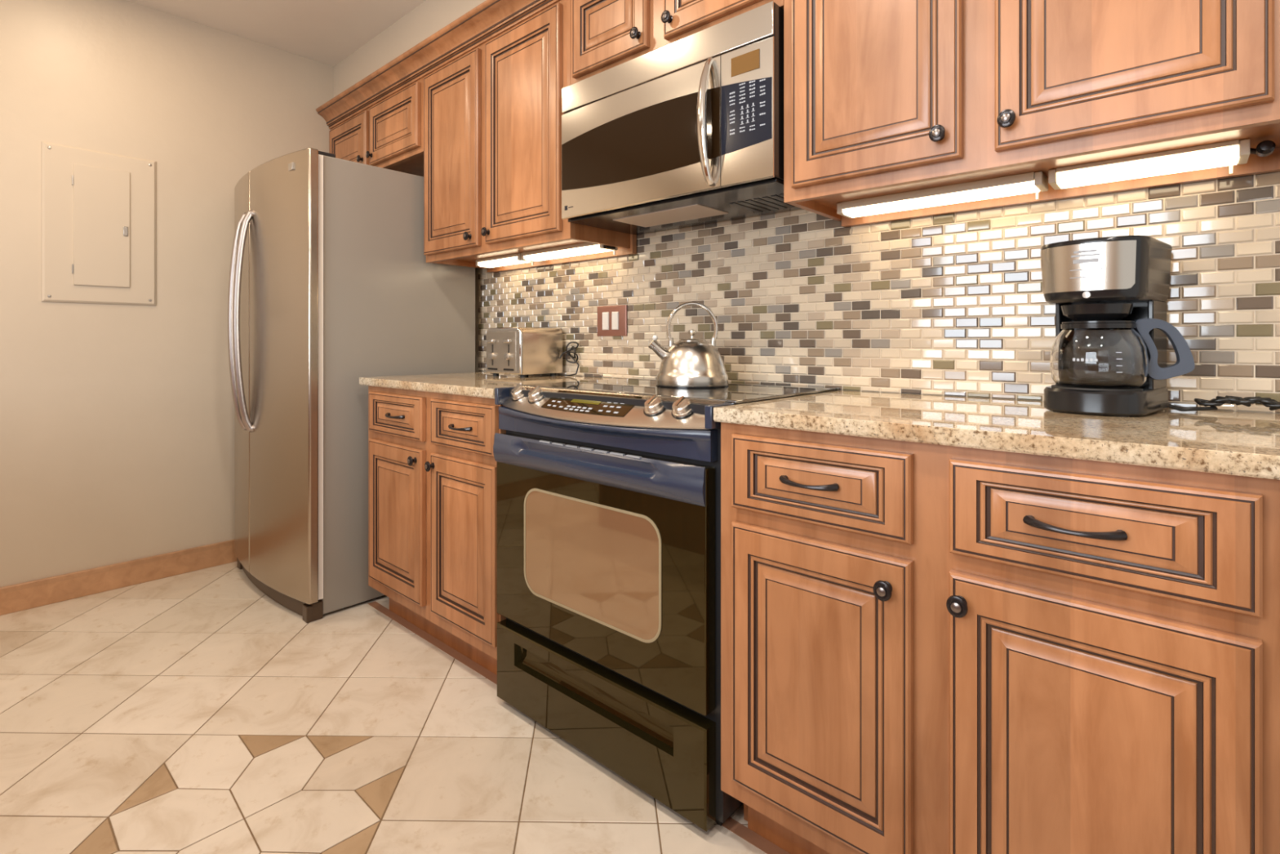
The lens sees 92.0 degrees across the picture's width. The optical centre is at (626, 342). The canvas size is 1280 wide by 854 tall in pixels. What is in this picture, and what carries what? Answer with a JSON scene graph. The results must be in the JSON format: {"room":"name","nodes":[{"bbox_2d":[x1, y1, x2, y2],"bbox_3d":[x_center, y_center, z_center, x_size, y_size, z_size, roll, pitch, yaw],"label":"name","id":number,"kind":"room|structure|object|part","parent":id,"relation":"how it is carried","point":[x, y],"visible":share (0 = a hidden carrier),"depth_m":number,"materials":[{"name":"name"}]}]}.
{"room":"kitchen","nodes":[
{"label":"kitchen","id":0,"kind":"room"},
{"bbox_2d":[0,0,333,586],"bbox_3d":[-2.576,-0.174,2.281,0.100,2.605,3.700,0,0,42],"label":"wall","id":1,"kind":"structure","parent":0,"point":[117,421],"depth_m":2.67,"materials":[{"name":"beige paint"}]},
{"bbox_2d":[41,141,155,305],"bbox_3d":[-2.204,-0.483,2.598,0.022,0.639,0.369,0,0,42],"label":"electrical panel","id":2,"kind":"object","parent":1,"relation":"attached to","point":[99,208],"visible":1,"depth_m":2.58,"materials":[{"name":"beige paint"}]},
{"bbox_3d":[-2.201,-0.484,2.596,0.008,0.495,0.181,0,0,42],"label":"door","id":3,"kind":"part","parent":2,"relation":"part of","materials":[{"name":"beige paint"}]},
{"bbox_2d":[0,539,236,615],"bbox_3d":[-2.542,0.996,2.230,0.018,0.104,3.470,0,0,42],"label":"baseboard","id":4,"kind":"structure","parent":1,"relation":"attached to","point":[46,591],"depth_m":2.62,"materials":[{"name":"brown wood"}]},
{"bbox_2d":[127,0,426,66],"bbox_3d":[-0.698,-1.517,0.565,5.188,0.080,3.700,0,0,42],"label":"ceiling","id":5,"kind":"structure","parent":0,"point":[326,32],"depth_m":2.83,"materials":[{"name":"paint"}]},
{"bbox_2d":[0,561,766,853],"bbox_3d":[-0.849,1.088,0.634,5.509,0.080,3.803,0,0,42],"label":"floor","id":6,"kind":"structure","parent":0,"point":[196,712],"depth_m":1.61,"materials":[{"name":"tile"}]},
{"bbox_2d":[227,147,475,622],"bbox_3d":[-1.294,0.160,2.818,0.892,1.776,0.860,0,0,42],"label":"refrigerator","id":7,"kind":"object","parent":6,"relation":"on","point":[332,285],"visible":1,"depth_m":2.44,"materials":[{"name":"silver metal"}]},
{"bbox_3d":[-1.636,-0.089,2.605,0.033,0.928,0.080,0,0,42],"label":"handle","id":8,"kind":"part","parent":7,"relation":"part of","materials":[{"name":"silver metal"}]},
{"bbox_3d":[-1.700,0.125,2.760,0.372,1.697,0.081,0,0,42],"label":"door","id":9,"kind":"part","parent":7,"relation":"part of","materials":[{"name":"metal"}]},
{"bbox_3d":[-1.582,-0.089,2.552,0.033,0.928,0.080,0,0,42],"label":"handle","id":10,"kind":"part","parent":7,"relation":"part of","materials":[{"name":"silver metal"}]},
{"bbox_3d":[-1.369,0.125,2.456,0.514,1.697,0.083,0,0,42],"label":"door","id":11,"kind":"part","parent":7,"relation":"part of","materials":[{"name":"metal"}]},
{"bbox_2d":[368,385,506,675],"bbox_3d":[-0.496,0.606,2.298,0.847,0.884,0.646,0,0,42],"label":"base cabinet","id":12,"kind":"object","parent":6,"relation":"on","point":[432,463],"visible":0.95,"depth_m":2.02,"materials":[{"name":"brown wood"}]},
{"bbox_3d":[-0.822,0.259,2.180,0.121,0.013,0.031,0,0,42],"label":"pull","id":13,"kind":"part","parent":12,"relation":"part of","materials":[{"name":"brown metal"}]},
{"bbox_3d":[-0.827,0.260,2.214,0.386,0.149,0.020,0,0,42],"label":"drawer","id":14,"kind":"part","parent":12,"relation":"part of","materials":[{"name":"brown wood"}]},
{"bbox_3d":[-0.827,0.627,2.214,0.386,0.526,0.020,0,0,42],"label":"door","id":15,"kind":"part","parent":12,"relation":"part of","materials":[{"name":"brown wood"}]},
{"bbox_3d":[-0.725,0.400,2.090,0.030,0.034,0.026,0,0,42],"label":"knob","id":16,"kind":"part","parent":12,"relation":"part of","materials":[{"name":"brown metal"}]},
{"bbox_3d":[-0.641,0.403,2.013,0.030,0.034,0.026,0,0,42],"label":"knob","id":17,"kind":"part","parent":12,"relation":"part of","materials":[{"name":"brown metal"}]},
{"bbox_3d":[-0.517,0.262,1.901,0.117,0.013,0.031,0,0,42],"label":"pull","id":18,"kind":"part","parent":12,"relation":"part of","materials":[{"name":"brown metal"}]},
{"bbox_3d":[-0.511,0.260,1.925,0.354,0.149,0.020,0,0,42],"label":"drawer","id":19,"kind":"part","parent":12,"relation":"part of","materials":[{"name":"brown wood"}]},
{"bbox_3d":[-0.511,0.627,1.925,0.354,0.526,0.020,0,0,42],"label":"door","id":20,"kind":"part","parent":12,"relation":"part of","materials":[{"name":"brown wood"}]},
{"bbox_2d":[359,372,618,398],"bbox_3d":[-0.496,0.149,2.316,0.873,0.029,0.624,0,0,42],"label":"countertop","id":21,"kind":"structure","parent":12,"relation":"on","point":[481,384],"depth_m":2.16,"materials":[{"name":"beige stone"}]},
{"bbox_2d":[486,327,579,377],"bbox_3d":[-0.377,0.038,2.453,0.319,0.193,0.250,0,0,42],"label":"toaster","id":22,"kind":"object","parent":21,"relation":"on","point":[522,351],"visible":1,"depth_m":2.41,"materials":[{"name":"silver metal"}]},
{"bbox_3d":[-0.535,-0.005,2.439,0.040,0.014,0.017,0,0,42],"label":"lever","id":23,"kind":"part","parent":22,"relation":"part of","materials":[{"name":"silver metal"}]},
{"bbox_3d":[-0.489,0.034,2.411,0.190,0.152,0.003,0,0,42],"label":"panel","id":24,"kind":"part","parent":22,"relation":"part of","materials":[{"name":"beige"}]},
{"bbox_3d":[-0.458,-0.005,2.369,0.040,0.014,0.017,0,0,42],"label":"lever","id":25,"kind":"part","parent":22,"relation":"part of","materials":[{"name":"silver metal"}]},
{"bbox_3d":[-0.223,0.064,2.455,0.094,0.137,0.040,0,0,42],"label":"cord","id":26,"kind":"part","parent":22,"relation":"part of","materials":[{"name":"black plastic"}]},
{"bbox_2d":[367,600,790,853],"bbox_3d":[-0.054,1.049,1.601,2.635,0.003,0.031,0,0,42],"label":"trim","id":27,"kind":"structure","parent":6,"relation":"on","point":[746,833],"depth_m":1.98,"materials":[{"name":"brown wood"}]},
{"bbox_2d":[493,377,839,831],"bbox_3d":[0.099,0.583,1.753,0.760,0.930,0.657,0,0,42],"label":"electric range","id":28,"kind":"object","parent":6,"relation":"on","point":[608,491],"visible":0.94,"depth_m":1.47,"materials":[{"name":"black metal"}]},
{"bbox_3d":[-0.346,0.156,1.817,0.015,0.048,0.088,0,0,42],"label":"post","id":29,"kind":"part","parent":28,"relation":"part of","materials":[{"name":"blue"}]},
{"bbox_3d":[-0.309,0.145,1.782,0.051,0.043,0.048,0,0,42],"label":"knob","id":30,"kind":"part","parent":28,"relation":"part of","materials":[{"name":"silver metal"}]},
{"bbox_3d":[-0.249,0.146,1.720,0.051,0.042,0.049,0,0,42],"label":"knob","id":31,"kind":"part","parent":28,"relation":"part of","materials":[{"name":"silver metal"}]},
{"bbox_3d":[-0.116,0.303,1.530,0.735,0.083,0.030,0,0,42],"label":"handle","id":32,"kind":"part","parent":28,"relation":"part of","materials":[{"name":"blue"}]},
{"bbox_3d":[-0.093,0.525,1.555,0.735,0.519,0.038,0,0,42],"label":"door","id":33,"kind":"part","parent":28,"relation":"part of","materials":[{"name":"black glass"}]},
{"bbox_3d":[-0.093,0.919,1.555,0.735,0.214,0.038,0,0,42],"label":"drawer","id":34,"kind":"part","parent":28,"relation":"part of","materials":[{"name":"black glass"}]},
{"bbox_3d":[-0.083,0.163,1.558,0.722,0.068,0.116,0,0,42],"label":"control panel","id":35,"kind":"part","parent":28,"relation":"part of","materials":[{"name":"silver metal"}]},
{"bbox_3d":[0.065,0.146,1.430,0.051,0.041,0.049,0,0,42],"label":"knob","id":36,"kind":"part","parent":28,"relation":"part of","materials":[{"name":"silver metal"}]},
{"bbox_2d":[520,377,839,404],"bbox_3d":[0.139,0.130,1.797,0.760,0.007,0.538,0,0,42],"label":"cooktop","id":37,"kind":"object","parent":28,"relation":"in","point":[737,393],"depth_m":1.65,"materials":[{"name":"black glass"}]},
{"bbox_3d":[0.126,0.146,1.381,0.051,0.042,0.048,0,0,42],"label":"knob","id":38,"kind":"part","parent":28,"relation":"part of","materials":[{"name":"silver metal"}]},
{"bbox_2d":[648,302,728,387],"bbox_3d":[0.194,0.003,1.817,0.212,0.246,0.212,0,0,42],"label":"kettle","id":39,"kind":"object","parent":28,"relation":"on","point":[688,362],"visible":1,"depth_m":1.75,"materials":[{"name":"silver metal"}]},
{"bbox_3d":[0.085,-0.014,1.816,0.017,0.015,0.016,0,0,42],"label":"whistle lever","id":40,"kind":"part","parent":39,"relation":"part of","materials":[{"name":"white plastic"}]},
{"bbox_3d":[0.104,0.029,1.814,0.062,0.060,0.038,0,0,-7],"label":"spout","id":41,"kind":"part","parent":39,"relation":"part of","materials":[{"name":"silver metal"}]},
{"bbox_3d":[0.194,-0.008,1.817,0.079,0.009,0.079,0,0,42],"label":"lid","id":42,"kind":"part","parent":39,"relation":"part of","materials":[{"name":"silver metal"}]},
{"bbox_3d":[0.194,-0.025,1.817,0.024,0.027,0.024,0,0,42],"label":"lid knob","id":43,"kind":"part","parent":39,"relation":"part of","materials":[{"name":"silver metal"}]},
{"bbox_3d":[0.194,-0.061,1.816,0.118,0.118,0.109,0,0,42],"label":"handle","id":44,"kind":"part","parent":39,"relation":"part of","materials":[{"name":"silver metal"}]},
{"bbox_3d":[0.200,0.156,1.318,0.018,0.048,0.088,0,0,42],"label":"post","id":45,"kind":"part","parent":28,"relation":"part of","materials":[{"name":"blue"}]},
{"bbox_2d":[720,422,1279,853],"bbox_3d":[0.704,0.606,1.202,0.868,0.884,0.646,0,0,42],"label":"base cabinet","id":46,"kind":"object","parent":6,"relation":"on","point":[926,648],"visible":0.99,"depth_m":0.95,"materials":[{"name":"brown wood"}]},
{"bbox_3d":[0.330,0.258,1.128,0.115,0.013,0.031,0,0,42],"label":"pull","id":47,"kind":"part","parent":46,"relation":"part of","materials":[{"name":"brown metal"}]},
{"bbox_3d":[0.345,0.260,1.142,0.347,0.149,0.020,0,0,42],"label":"drawer","id":48,"kind":"part","parent":46,"relation":"part of","materials":[{"name":"brown wood"}]},
{"bbox_3d":[0.345,0.627,1.142,0.347,0.526,0.020,0,0,42],"label":"door","id":49,"kind":"part","parent":46,"relation":"part of","materials":[{"name":"brown wood"}]},
{"bbox_3d":[0.422,0.414,1.024,0.015,0.015,0.003,0,0,42],"label":"knob","id":50,"kind":"part","parent":46,"relation":"part of","materials":[{"name":"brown metal"}]},
{"bbox_3d":[0.431,0.414,1.034,0.030,0.034,0.026,0,0,42],"label":"knob","id":51,"kind":"part","parent":46,"relation":"part of","materials":[{"name":"brown metal"}]},
{"bbox_3d":[0.505,0.407,0.948,0.015,0.015,0.003,0,0,42],"label":"knob","id":52,"kind":"part","parent":46,"relation":"part of","materials":[{"name":"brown metal"}]},
{"bbox_3d":[0.514,0.407,0.958,0.030,0.034,0.026,0,0,42],"label":"knob","id":53,"kind":"part","parent":46,"relation":"part of","materials":[{"name":"brown metal"}]},
{"bbox_2d":[713,390,1279,479],"bbox_3d":[0.728,0.149,1.197,0.916,0.029,0.624,0,0,42],"label":"countertop","id":54,"kind":"structure","parent":46,"relation":"on","point":[1239,443],"depth_m":1.02,"materials":[{"name":"beige stone"}]},
{"bbox_2d":[1040,235,1279,416],"bbox_3d":[1.014,-0.030,1.139,0.265,0.328,0.386,0,0,-39],"label":"coffee maker","id":55,"kind":"object","parent":54,"relation":"on","point":[1115,277],"visible":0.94,"depth_m":1.15,"materials":[{"name":"black plastic"}]},
{"bbox_2d":[1070,248,1102,278],"bbox_3d":[0.847,-0.145,1.140,0.005,0.050,0.050,0,0,-39],"label":"print","id":56,"kind":"object","parent":55,"relation":"attached to","point":[1094,260],"depth_m":1.14},
{"bbox_3d":[0.854,-0.139,1.161,0.042,0.086,0.159,0,0,-29],"label":"plate","id":57,"kind":"part","parent":55,"relation":"part of","materials":[{"name":"silver metal"}]},
{"bbox_3d":[0.901,0.086,1.187,0.140,0.003,0.140,0,0,-39],"label":"warming plate","id":58,"kind":"part","parent":55,"relation":"part of","materials":[{"name":"black metal"}]},
{"bbox_2d":[1061,303,1133,320],"bbox_3d":[0.905,-0.055,1.190,0.112,0.034,0.112,0,0,-39],"label":"basket","id":59,"kind":"object","parent":55,"relation":"on","point":[1074,312],"depth_m":1.15,"materials":[{"name":"black plastic"}]},
{"bbox_2d":[1049,318,1195,388],"bbox_3d":[0.934,0.020,1.172,0.216,0.129,0.151,0,0,28],"label":"coffee carafe","id":60,"kind":"object","parent":55,"relation":"on","point":[1086,353],"visible":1,"depth_m":1.13,"materials":[{"name":"clear glass"}]},
{"bbox_3d":[0.905,-0.037,1.187,0.112,0.011,0.112,0,0,28],"label":"lid","id":61,"kind":"part","parent":60,"relation":"part of","materials":[{"name":"black plastic"}]},
{"bbox_3d":[0.905,0.027,1.187,0.151,0.115,0.151,0,0,28],"label":"glass","id":62,"kind":"part","parent":60,"relation":"part of","materials":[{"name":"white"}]},
{"bbox_3d":[0.991,0.012,1.141,0.086,0.114,0.019,0,0,28],"label":"handle","id":63,"kind":"part","parent":60,"relation":"part of","materials":[{"name":"grey plastic"}]},
{"bbox_3d":[1.146,0.115,1.139,0.225,0.033,0.039,0,0,35],"label":"cord","id":64,"kind":"part","parent":55,"relation":"part of","materials":[{"name":"black plastic"}]},
{"bbox_3d":[0.622,0.259,0.861,0.119,0.013,0.031,0,0,42],"label":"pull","id":65,"kind":"part","parent":46,"relation":"part of","materials":[{"name":"brown metal"}]},
{"bbox_3d":[0.645,0.260,0.869,0.348,0.149,0.020,0,0,42],"label":"drawer","id":66,"kind":"part","parent":46,"relation":"part of","materials":[{"name":"brown wood"}]},
{"bbox_3d":[0.645,0.627,0.869,0.348,0.526,0.020,0,0,42],"label":"door","id":67,"kind":"part","parent":46,"relation":"part of","materials":[{"name":"brown wood"}]},
{"bbox_2d":[333,0,485,97],"bbox_3d":[0.415,-1.311,1.708,5.088,0.332,0.310,0,0,42],"label":"wall","id":68,"kind":"structure","parent":0,"point":[430,16],"depth_m":2.82,"materials":[{"name":"beige paint"}]},
{"bbox_2d":[328,75,426,176],"bbox_3d":[-1.126,-0.981,3.065,0.977,0.322,0.366,0,0,42],"label":"upper cabinet","id":69,"kind":"object","parent":68,"relation":"attached to","point":[388,134],"visible":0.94,"depth_m":2.86,"materials":[{"name":"brown wood"}]},
{"bbox_3d":[-1.408,-0.982,3.126,0.424,0.275,0.020,0,0,42],"label":"door","id":70,"kind":"part","parent":69,"relation":"part of","materials":[{"name":"brown wood"}]},
{"bbox_3d":[-1.288,-0.887,2.985,0.030,0.034,0.026,0,0,42],"label":"knob","id":71,"kind":"part","parent":69,"relation":"part of","materials":[{"name":"brown metal"}]},
{"bbox_3d":[-1.215,-0.887,2.919,0.030,0.034,0.026,0,0,42],"label":"knob","id":72,"kind":"part","parent":69,"relation":"part of","materials":[{"name":"brown metal"}]},
{"bbox_3d":[-1.057,-0.982,2.805,0.445,0.275,0.020,0,0,42],"label":"door","id":73,"kind":"part","parent":69,"relation":"part of","materials":[{"name":"brown wood"}]},
{"bbox_2d":[315,0,559,128],"bbox_3d":[-0.274,-1.181,2.065,3.587,0.087,0.090,0,0,42],"label":"crown molding","id":74,"kind":"structure","parent":69,"relation":"attached to","point":[488,20],"depth_m":2.52,"materials":[{"name":"brown wood"}]},
{"bbox_2d":[475,171,1279,413],"bbox_3d":[0.551,-0.174,1.858,5.088,2.605,0.107,0,0,42],"label":"wall","id":75,"kind":"structure","parent":0,"point":[953,304],"depth_m":1.61,"materials":[{"name":"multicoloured tile"}]},
{"bbox_2d":[423,0,636,272],"bbox_3d":[-0.425,-0.732,2.425,0.920,0.820,0.366,0,0,42],"label":"upper cabinet","id":76,"kind":"object","parent":75,"relation":"attached to","point":[492,113],"visible":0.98,"depth_m":2.25,"materials":[{"name":"brown wood"}]},
{"bbox_3d":[-0.706,-0.744,2.485,0.393,0.751,0.020,0,0,42],"label":"door","id":77,"kind":"part","parent":76,"relation":"part of","materials":[{"name":"brown wood"}]},
{"bbox_3d":[-0.609,-0.407,2.365,0.030,0.034,0.026,0,0,42],"label":"knob","id":78,"kind":"part","parent":76,"relation":"part of","materials":[{"name":"brown metal"}]},
{"bbox_3d":[-0.521,-0.409,2.284,0.030,0.034,0.026,0,0,42],"label":"knob","id":79,"kind":"part","parent":76,"relation":"part of","materials":[{"name":"brown metal"}]},
{"bbox_3d":[-0.512,-0.741,2.337,0.910,0.801,0.022,0,0,42],"label":"frame","id":80,"kind":"part","parent":76,"relation":"part of","materials":[{"name":"brown wood"}]},
{"bbox_2d":[475,253,534,267],"bbox_3d":[-0.517,-0.341,2.639,0.310,0.042,0.091,0,0,42],"label":"light","id":81,"kind":"object","parent":76,"relation":"attached to","point":[512,259],"visible":0.85,"depth_m":2.60,"materials":[{"name":"beige plastic"}]},
{"bbox_2d":[478,256,529,267],"bbox_3d":[-0.519,-0.342,2.637,0.281,0.020,0.076,0,0,42],"label":"diffuser","id":82,"kind":"object","parent":81,"relation":"attached to","point":[496,261],"depth_m":2.61,"materials":[{"name":"white plastic"}]},
{"bbox_3d":[-0.371,-0.744,2.179,0.415,0.751,0.020,0,0,42],"label":"door","id":83,"kind":"part","parent":76,"relation":"part of","materials":[{"name":"brown wood"}]},
{"bbox_3d":[-0.312,-0.342,2.556,0.876,0.040,0.019,0,0,42],"label":"hanging rail","id":84,"kind":"part","parent":76,"relation":"part of","materials":[{"name":"white plastic"}]},
{"bbox_2d":[521,242,617,261],"bbox_3d":[-0.220,-0.341,2.367,0.477,0.042,0.091,0,0,42],"label":"light","id":85,"kind":"object","parent":76,"relation":"attached to","point":[584,248],"visible":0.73,"depth_m":2.33,"materials":[{"name":"beige plastic"}]},
{"bbox_2d":[597,304,626,336],"bbox_3d":[-0.057,-0.082,2.332,0.153,0.114,0.014,0,0,42],"label":"light switch","id":86,"kind":"object","parent":75,"relation":"attached to","point":[612,319],"visible":1,"depth_m":2.32,"materials":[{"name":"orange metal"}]},
{"bbox_2d":[570,0,783,84],"bbox_3d":[0.191,-0.982,1.862,0.765,0.320,0.366,0,0,42],"label":"upper cabinet","id":87,"kind":"object","parent":75,"relation":"attached to","point":[606,34],"visible":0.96,"depth_m":1.82,"materials":[{"name":"brown wood"}]},
{"bbox_3d":[-0.054,-0.987,1.889,0.314,0.266,0.020,0,0,42],"label":"door","id":88,"kind":"part","parent":87,"relation":"part of","materials":[{"name":"brown wood"}]},
{"bbox_3d":[0.026,-0.892,1.784,0.030,0.034,0.026,0,0,42],"label":"knob","id":89,"kind":"part","parent":87,"relation":"part of","materials":[{"name":"brown metal"}]},
{"bbox_3d":[0.113,-0.897,1.706,0.030,0.034,0.026,0,0,42],"label":"knob","id":90,"kind":"part","parent":87,"relation":"part of","materials":[{"name":"brown metal"}]},
{"bbox_2d":[561,0,801,235],"bbox_3d":[0.172,-0.603,1.845,0.758,0.431,0.414,0,0,42],"label":"microwave","id":91,"kind":"object","parent":87,"relation":"attached to","point":[686,131],"visible":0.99,"depth_m":1.69,"materials":[{"name":"silver metal"}]},
{"bbox_3d":[0.017,-0.565,1.785,0.610,0.338,0.010,0,0,42],"label":"door","id":92,"kind":"part","parent":91,"relation":"part of","materials":[{"name":"silver metal"}]},
{"bbox_3d":[0.073,-0.779,1.737,0.758,0.080,0.005,0,0,42],"label":"vent panel","id":93,"kind":"part","parent":91,"relation":"part of","materials":[{"name":"silver metal"}]},
{"bbox_3d":[0.201,-0.568,1.579,0.033,0.328,0.061,0,0,42],"label":"handle","id":94,"kind":"part","parent":91,"relation":"part of","materials":[{"name":"silver metal"}]},
{"bbox_3d":[0.298,-0.565,1.529,0.146,0.338,0.008,0,0,42],"label":"control panel","id":95,"kind":"part","parent":91,"relation":"part of","materials":[{"name":"silver metal"}]},
{"bbox_3d":[0.232,-0.987,1.627,0.333,0.266,0.020,0,0,42],"label":"door","id":96,"kind":"part","parent":87,"relation":"part of","materials":[{"name":"brown wood"}]},
{"bbox_2d":[783,0,1279,226],"bbox_3d":[0.797,-0.732,1.308,0.874,0.820,0.366,0,0,42],"label":"upper cabinet","id":97,"kind":"object","parent":75,"relation":"attached to","point":[882,97],"visible":1,"depth_m":1.21,"materials":[{"name":"brown wood"}]},
{"bbox_3d":[0.532,-0.744,1.353,0.367,0.751,0.020,0,0,42],"label":"door","id":98,"kind":"part","parent":97,"relation":"part of","materials":[{"name":"brown wood"}]},
{"bbox_3d":[0.616,-0.418,1.229,0.015,0.015,0.003,0,0,42],"label":"knob","id":99,"kind":"part","parent":97,"relation":"part of","materials":[{"name":"brown metal"}]},
{"bbox_3d":[0.624,-0.418,1.238,0.030,0.034,0.026,0,0,42],"label":"knob","id":100,"kind":"part","parent":97,"relation":"part of","materials":[{"name":"brown metal"}]},
{"bbox_2d":[836,171,1048,217],"bbox_3d":[0.742,-0.341,1.488,0.448,0.042,0.091,0,0,42],"label":"light","id":101,"kind":"object","parent":97,"relation":"attached to","point":[1031,182],"visible":1,"depth_m":1.44,"materials":[{"name":"beige plastic"}]},
{"bbox_2d":[1035,191,1039,199],"bbox_3d":[0.920,-0.338,1.383,0.005,0.036,0.007,0,0,42],"label":"switch","id":102,"kind":"object","parent":101,"relation":"attached to","point":[1037,193],"depth_m":1.38,"materials":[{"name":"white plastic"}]},
{"bbox_3d":[0.704,-0.418,1.148,0.015,0.015,0.003,0,0,42],"label":"knob","id":103,"kind":"part","parent":97,"relation":"part of","materials":[{"name":"brown metal"}]},
{"bbox_3d":[0.713,-0.418,1.157,0.030,0.034,0.026,0,0,42],"label":"knob","id":104,"kind":"part","parent":97,"relation":"part of","materials":[{"name":"brown metal"}]},
{"bbox_3d":[0.913,-0.342,1.436,0.841,0.040,0.019,0,0,42],"label":"hanging rail","id":105,"kind":"part","parent":97,"relation":"part of","materials":[{"name":"brown wood"}]},
{"bbox_3d":[0.848,-0.744,1.065,0.372,0.751,0.020,0,0,42],"label":"door","id":106,"kind":"part","parent":97,"relation":"part of","materials":[{"name":"brown wood"}]},
{"bbox_2d":[1048,138,1275,190],"bbox_3d":[1.037,-0.341,1.218,0.331,0.042,0.093,0,0,42],"label":"light","id":107,"kind":"object","parent":97,"relation":"attached to","point":[1232,153],"visible":1,"depth_m":1.19,"materials":[{"name":"beige plastic"}]},
{"bbox_2d":[1056,145,1238,188],"bbox_3d":[1.024,-0.343,1.227,0.270,0.022,0.076,0,0,42],"label":"diffuser","id":108,"kind":"object","parent":107,"relation":"attached to","point":[1202,157],"depth_m":1.20,"materials":[{"name":"white plastic"}]},
{"bbox_2d":[1229,165,1232,174],"bbox_3d":[1.149,-0.338,1.174,0.005,0.036,0.007,0,0,42],"label":"switch","id":109,"kind":"object","parent":107,"relation":"attached to","point":[1230,166],"depth_m":1.17,"materials":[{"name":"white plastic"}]}
]}

